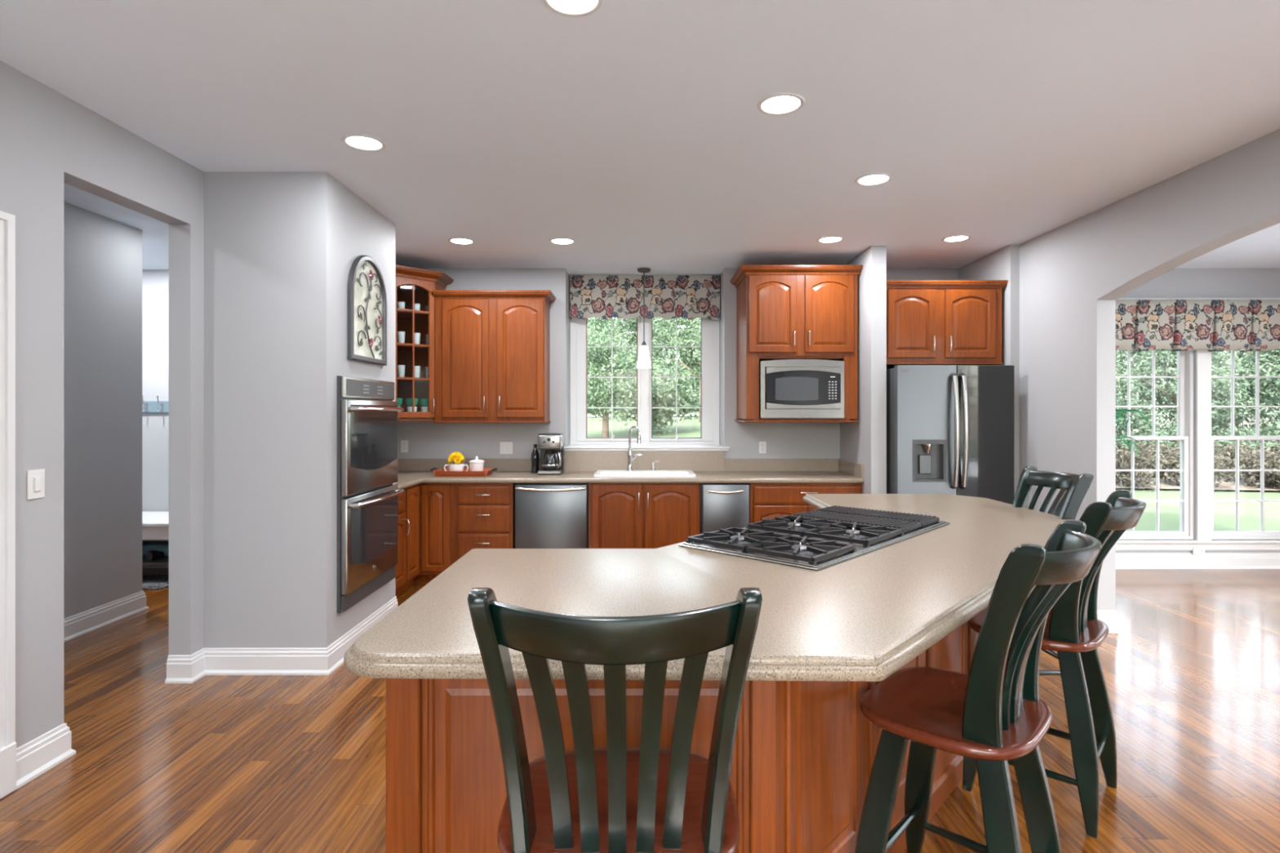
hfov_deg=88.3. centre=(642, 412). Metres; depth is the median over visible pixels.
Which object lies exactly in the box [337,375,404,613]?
double wall oven
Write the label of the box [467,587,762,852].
bar stool
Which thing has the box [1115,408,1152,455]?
tree
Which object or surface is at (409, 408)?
mug
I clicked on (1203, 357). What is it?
trim
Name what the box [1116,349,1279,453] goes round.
tree
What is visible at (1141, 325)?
window valance
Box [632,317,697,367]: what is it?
tree
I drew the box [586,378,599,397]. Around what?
shrub
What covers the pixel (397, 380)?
shelf
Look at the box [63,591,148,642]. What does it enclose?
baseboard
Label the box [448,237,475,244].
recessed light
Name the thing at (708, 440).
window
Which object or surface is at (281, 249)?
wall
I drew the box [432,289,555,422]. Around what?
upper cabinet
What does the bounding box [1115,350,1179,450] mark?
tree
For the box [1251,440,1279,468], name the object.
shrub
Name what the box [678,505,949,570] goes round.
gas cooktop
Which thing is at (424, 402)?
bowl
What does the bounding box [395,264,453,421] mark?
upper cabinet
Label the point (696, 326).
tree
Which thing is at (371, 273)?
flower
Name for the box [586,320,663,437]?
tree
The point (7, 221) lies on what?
door
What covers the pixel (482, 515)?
base cabinet
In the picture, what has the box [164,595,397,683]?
baseboard
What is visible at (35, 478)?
light switch
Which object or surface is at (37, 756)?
baseboard
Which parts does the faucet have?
spout, lever handle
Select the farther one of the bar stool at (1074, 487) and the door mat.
the door mat
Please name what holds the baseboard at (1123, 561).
attached to the wall at (426, 439)
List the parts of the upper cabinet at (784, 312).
door, crown molding, light rail, door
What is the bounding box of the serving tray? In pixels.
[430,467,497,475]
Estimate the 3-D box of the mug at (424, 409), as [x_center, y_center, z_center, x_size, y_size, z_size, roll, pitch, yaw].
[-1.955,0.003,5.950,0.086,0.100,0.086,0,0,0]
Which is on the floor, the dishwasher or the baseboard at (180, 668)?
the dishwasher
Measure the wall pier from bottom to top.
2.840 m
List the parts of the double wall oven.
control panel, door, door, control glass, door glass, door glass, handle, handle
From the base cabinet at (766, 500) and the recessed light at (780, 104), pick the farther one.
the base cabinet at (766, 500)
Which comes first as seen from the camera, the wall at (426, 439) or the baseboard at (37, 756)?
the baseboard at (37, 756)
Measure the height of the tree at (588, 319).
7.464 m
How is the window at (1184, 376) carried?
in the wall at (426, 439)
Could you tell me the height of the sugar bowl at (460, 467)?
0.089 m
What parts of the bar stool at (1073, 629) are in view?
leg, seat, leg, post, leg, post, rail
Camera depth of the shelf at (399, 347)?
5.89 m
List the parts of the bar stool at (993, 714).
leg, leg, seat, leg, post, leg, post, rail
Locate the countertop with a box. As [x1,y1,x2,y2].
[395,450,863,488]
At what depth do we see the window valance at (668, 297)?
6.50 m
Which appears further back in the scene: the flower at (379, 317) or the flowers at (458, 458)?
the flowers at (458, 458)
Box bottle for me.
[531,444,539,473]
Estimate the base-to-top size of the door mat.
0.017 m
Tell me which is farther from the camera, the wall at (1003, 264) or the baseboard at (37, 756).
the wall at (1003, 264)
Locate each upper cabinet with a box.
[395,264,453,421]
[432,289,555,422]
[729,265,862,422]
[886,280,1008,369]
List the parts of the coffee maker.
control knob, carafe handle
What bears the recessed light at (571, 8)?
in the ceiling
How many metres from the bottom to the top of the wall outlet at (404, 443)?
0.115 m
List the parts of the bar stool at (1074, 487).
post, rail, post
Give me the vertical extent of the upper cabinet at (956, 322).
0.686 m
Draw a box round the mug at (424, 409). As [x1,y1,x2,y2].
[420,406,428,412]
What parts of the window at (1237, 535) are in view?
frame, sash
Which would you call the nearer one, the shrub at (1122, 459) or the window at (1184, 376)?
the window at (1184, 376)
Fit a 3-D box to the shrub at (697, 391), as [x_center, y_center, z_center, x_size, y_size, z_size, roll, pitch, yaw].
[3.113,-1.411,33.773,4.596,3.398,4.227,0,0,-4]
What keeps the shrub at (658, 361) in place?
on the lawn
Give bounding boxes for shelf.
[142,556,168,564]
[396,310,428,319]
[396,344,428,351]
[396,378,428,382]
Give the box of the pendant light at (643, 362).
[636,267,651,368]
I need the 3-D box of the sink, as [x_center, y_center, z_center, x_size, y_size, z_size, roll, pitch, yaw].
[0.020,0.645,5.920,0.890,0.210,0.490,0,0,0]
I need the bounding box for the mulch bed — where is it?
[1115,415,1279,490]
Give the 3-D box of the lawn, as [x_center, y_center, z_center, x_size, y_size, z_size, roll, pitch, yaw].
[0.000,0.108,22.500,120.000,3.384,105.000,0,0,0]
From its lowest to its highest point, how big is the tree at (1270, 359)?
5.354 m
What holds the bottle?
on the countertop
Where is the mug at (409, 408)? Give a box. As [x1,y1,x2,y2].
[406,406,417,412]
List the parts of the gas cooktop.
burner, burner, burner, burner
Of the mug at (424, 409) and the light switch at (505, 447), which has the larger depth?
the light switch at (505, 447)
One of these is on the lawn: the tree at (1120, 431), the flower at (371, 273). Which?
the tree at (1120, 431)
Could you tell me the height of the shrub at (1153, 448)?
1.140 m
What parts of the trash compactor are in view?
handle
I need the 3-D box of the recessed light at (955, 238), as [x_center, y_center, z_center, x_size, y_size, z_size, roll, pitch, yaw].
[2.456,-1.357,5.160,0.208,0.005,0.208,0,0,0]
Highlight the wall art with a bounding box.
[347,255,386,365]
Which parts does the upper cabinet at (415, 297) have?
door, crown molding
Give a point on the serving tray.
(486, 472)
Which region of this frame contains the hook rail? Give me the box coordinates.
[142,395,168,413]
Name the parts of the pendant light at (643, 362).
rod, lamp shade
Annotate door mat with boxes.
[142,574,168,589]
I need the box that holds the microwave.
[759,359,844,417]
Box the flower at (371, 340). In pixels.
[368,337,373,347]
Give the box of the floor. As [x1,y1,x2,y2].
[0,568,1279,852]
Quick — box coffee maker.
[537,433,564,475]
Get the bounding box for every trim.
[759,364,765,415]
[1115,297,1279,550]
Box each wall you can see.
[0,60,204,748]
[63,201,142,618]
[142,270,168,511]
[204,172,395,647]
[397,268,1279,553]
[958,244,1019,497]
[1019,128,1279,610]
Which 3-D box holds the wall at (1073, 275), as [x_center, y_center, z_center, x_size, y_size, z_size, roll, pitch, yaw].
[3.123,0.060,1.175,0.127,2.840,8.350,0,0,0]
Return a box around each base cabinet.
[395,483,450,596]
[395,488,409,591]
[450,483,515,565]
[588,483,699,548]
[748,483,862,523]
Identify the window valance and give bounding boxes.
[569,275,719,319]
[1115,299,1279,351]
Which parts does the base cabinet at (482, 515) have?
drawer, drawer, handle, drawer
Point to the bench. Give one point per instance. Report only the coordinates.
(155, 525)
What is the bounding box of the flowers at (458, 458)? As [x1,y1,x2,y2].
[448,452,464,464]
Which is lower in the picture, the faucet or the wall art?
the faucet
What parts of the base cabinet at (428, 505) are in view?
door, door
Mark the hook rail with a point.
(148, 406)
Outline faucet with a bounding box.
[626,425,643,471]
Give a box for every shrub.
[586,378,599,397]
[587,353,635,411]
[609,358,700,434]
[652,350,693,409]
[676,361,699,411]
[1115,440,1179,478]
[1115,444,1169,492]
[1153,447,1253,487]
[1213,441,1268,481]
[1232,446,1279,491]
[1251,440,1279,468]
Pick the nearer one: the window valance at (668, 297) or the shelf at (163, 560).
the shelf at (163, 560)
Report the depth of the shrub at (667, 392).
21.96 m
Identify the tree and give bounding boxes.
[586,317,679,408]
[586,318,627,356]
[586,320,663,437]
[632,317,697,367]
[659,317,700,422]
[665,321,699,371]
[683,323,700,365]
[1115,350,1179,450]
[1115,350,1254,448]
[1115,392,1162,443]
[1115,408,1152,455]
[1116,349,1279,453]
[1137,348,1279,448]
[1211,349,1279,457]
[1245,398,1279,427]
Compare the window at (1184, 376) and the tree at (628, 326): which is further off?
the tree at (628, 326)
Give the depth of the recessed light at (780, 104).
2.90 m
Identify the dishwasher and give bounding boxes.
[515,483,588,548]
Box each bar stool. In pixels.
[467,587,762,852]
[854,520,1101,852]
[962,489,1146,837]
[1012,466,1093,675]
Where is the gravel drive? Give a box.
[586,413,698,417]
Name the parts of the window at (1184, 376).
sash, sash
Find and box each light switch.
[26,469,44,499]
[499,441,512,453]
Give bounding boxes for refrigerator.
[886,364,1013,504]
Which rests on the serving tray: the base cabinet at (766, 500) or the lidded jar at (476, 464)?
the lidded jar at (476, 464)
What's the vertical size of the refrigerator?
1.832 m
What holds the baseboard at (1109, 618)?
attached to the wall at (1073, 275)
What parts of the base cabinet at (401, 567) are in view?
door, drawer, handle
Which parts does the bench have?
seat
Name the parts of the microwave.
door, door glass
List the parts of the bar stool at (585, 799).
post, rail, seat, post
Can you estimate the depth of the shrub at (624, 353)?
33.50 m
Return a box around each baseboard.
[16,723,75,789]
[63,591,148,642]
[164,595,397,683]
[1097,610,1118,633]
[1115,553,1279,568]
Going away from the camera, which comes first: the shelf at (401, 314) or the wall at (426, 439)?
the shelf at (401, 314)
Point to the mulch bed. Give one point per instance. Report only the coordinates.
(1223, 486)
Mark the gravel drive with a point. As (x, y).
(588, 415)
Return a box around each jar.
[468,456,484,471]
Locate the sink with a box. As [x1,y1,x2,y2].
[593,470,696,476]
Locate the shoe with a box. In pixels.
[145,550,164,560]
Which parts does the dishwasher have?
handle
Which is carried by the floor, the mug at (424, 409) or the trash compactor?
the trash compactor
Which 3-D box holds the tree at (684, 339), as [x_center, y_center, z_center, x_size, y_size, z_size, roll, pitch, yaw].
[2.324,-2.076,27.083,3.242,5.282,3.609,0,0,-34]
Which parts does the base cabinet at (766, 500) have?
door, drawer, handle, door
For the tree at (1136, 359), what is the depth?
18.04 m
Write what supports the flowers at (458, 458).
in the sugar bowl at (460, 467)
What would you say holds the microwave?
in the upper cabinet at (784, 312)
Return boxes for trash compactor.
[699,483,749,533]
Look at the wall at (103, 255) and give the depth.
4.54 m
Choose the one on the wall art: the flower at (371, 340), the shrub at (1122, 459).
the flower at (371, 340)
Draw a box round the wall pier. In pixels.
[840,245,886,493]
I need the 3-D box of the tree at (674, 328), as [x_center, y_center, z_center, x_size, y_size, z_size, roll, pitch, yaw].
[4.683,-3.270,35.929,6.228,6.679,6.527,0,0,22]
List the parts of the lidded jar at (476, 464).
lid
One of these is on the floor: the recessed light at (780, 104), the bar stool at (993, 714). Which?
the bar stool at (993, 714)
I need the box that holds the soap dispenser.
[651,460,659,471]
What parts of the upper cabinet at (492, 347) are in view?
door, handle, light rail, crown molding, door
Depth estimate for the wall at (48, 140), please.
2.80 m
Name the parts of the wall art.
panel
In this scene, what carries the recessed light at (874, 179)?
in the ceiling
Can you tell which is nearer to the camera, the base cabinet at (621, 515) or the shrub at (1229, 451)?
the base cabinet at (621, 515)
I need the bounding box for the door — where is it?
[0,210,16,799]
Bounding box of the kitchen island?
[343,493,1072,852]
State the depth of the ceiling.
2.95 m
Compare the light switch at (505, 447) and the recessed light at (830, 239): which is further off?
the light switch at (505, 447)
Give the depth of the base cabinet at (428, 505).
5.58 m
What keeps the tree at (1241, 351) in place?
on the lawn
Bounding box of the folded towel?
[142,539,168,556]
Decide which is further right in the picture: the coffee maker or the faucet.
the faucet
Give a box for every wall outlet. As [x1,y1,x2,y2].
[400,440,408,452]
[759,441,766,453]
[1192,546,1204,554]
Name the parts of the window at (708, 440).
sash, sill, sash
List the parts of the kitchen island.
corner post, raised panel, corner post, raised panel, raised panel, molding, raised panel, raised panel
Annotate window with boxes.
[564,317,729,450]
[1115,350,1193,539]
[1211,350,1279,539]
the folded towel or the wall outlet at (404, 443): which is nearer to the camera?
the folded towel
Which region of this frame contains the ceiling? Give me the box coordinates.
[0,0,1279,275]
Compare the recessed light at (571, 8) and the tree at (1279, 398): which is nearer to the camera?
the recessed light at (571, 8)
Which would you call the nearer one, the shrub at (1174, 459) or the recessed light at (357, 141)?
the recessed light at (357, 141)
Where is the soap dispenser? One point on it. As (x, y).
(652, 463)
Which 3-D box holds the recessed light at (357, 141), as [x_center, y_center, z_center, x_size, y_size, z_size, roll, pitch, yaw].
[-1.404,-1.357,3.325,0.208,0.005,0.208,0,0,0]
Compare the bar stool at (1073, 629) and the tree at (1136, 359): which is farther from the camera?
the tree at (1136, 359)
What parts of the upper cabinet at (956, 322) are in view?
door, handle, light rail, crown molding, handle, door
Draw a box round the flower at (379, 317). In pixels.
[377,315,382,324]
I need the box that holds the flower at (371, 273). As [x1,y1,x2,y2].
[368,270,373,279]
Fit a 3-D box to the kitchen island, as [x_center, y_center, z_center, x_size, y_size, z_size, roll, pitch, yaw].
[0.749,1.010,2.859,3.936,0.940,1.693,0,0,-45]
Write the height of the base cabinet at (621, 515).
0.878 m
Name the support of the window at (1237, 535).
in the wall at (426, 439)
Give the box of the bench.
[142,511,168,568]
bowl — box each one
[396,398,402,406]
[405,398,417,406]
[419,398,428,406]
[444,463,468,471]
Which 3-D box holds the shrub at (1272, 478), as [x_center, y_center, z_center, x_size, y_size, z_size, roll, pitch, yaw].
[12.311,1.173,12.854,1.749,1.140,1.502,0,0,20]
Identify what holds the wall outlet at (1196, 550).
attached to the wall at (426, 439)
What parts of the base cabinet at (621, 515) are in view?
door, handle, door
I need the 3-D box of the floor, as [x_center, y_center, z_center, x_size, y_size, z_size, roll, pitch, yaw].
[0.400,1.540,1.800,13.000,0.120,10.000,0,0,0]
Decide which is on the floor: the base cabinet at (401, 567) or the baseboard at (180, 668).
the base cabinet at (401, 567)
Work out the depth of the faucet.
6.08 m
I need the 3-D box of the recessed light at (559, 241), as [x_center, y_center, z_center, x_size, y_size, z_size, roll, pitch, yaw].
[-0.635,-1.357,5.240,0.208,0.005,0.208,0,0,0]
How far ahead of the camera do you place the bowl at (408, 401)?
5.81 m
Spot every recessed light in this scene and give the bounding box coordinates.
[341,133,386,151]
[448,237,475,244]
[542,0,604,17]
[549,237,575,244]
[756,93,804,115]
[817,235,844,243]
[854,173,892,186]
[942,235,970,242]
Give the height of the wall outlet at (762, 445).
0.115 m
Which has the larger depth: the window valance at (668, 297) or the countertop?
the window valance at (668, 297)
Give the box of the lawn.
[586,399,1279,531]
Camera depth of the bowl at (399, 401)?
5.75 m
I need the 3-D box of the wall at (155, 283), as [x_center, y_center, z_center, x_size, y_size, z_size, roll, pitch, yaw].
[-4.350,0.060,6.360,3.500,2.840,0.120,0,0,0]
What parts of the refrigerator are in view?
freezer door, handle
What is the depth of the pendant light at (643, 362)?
6.23 m
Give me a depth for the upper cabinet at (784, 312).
5.63 m

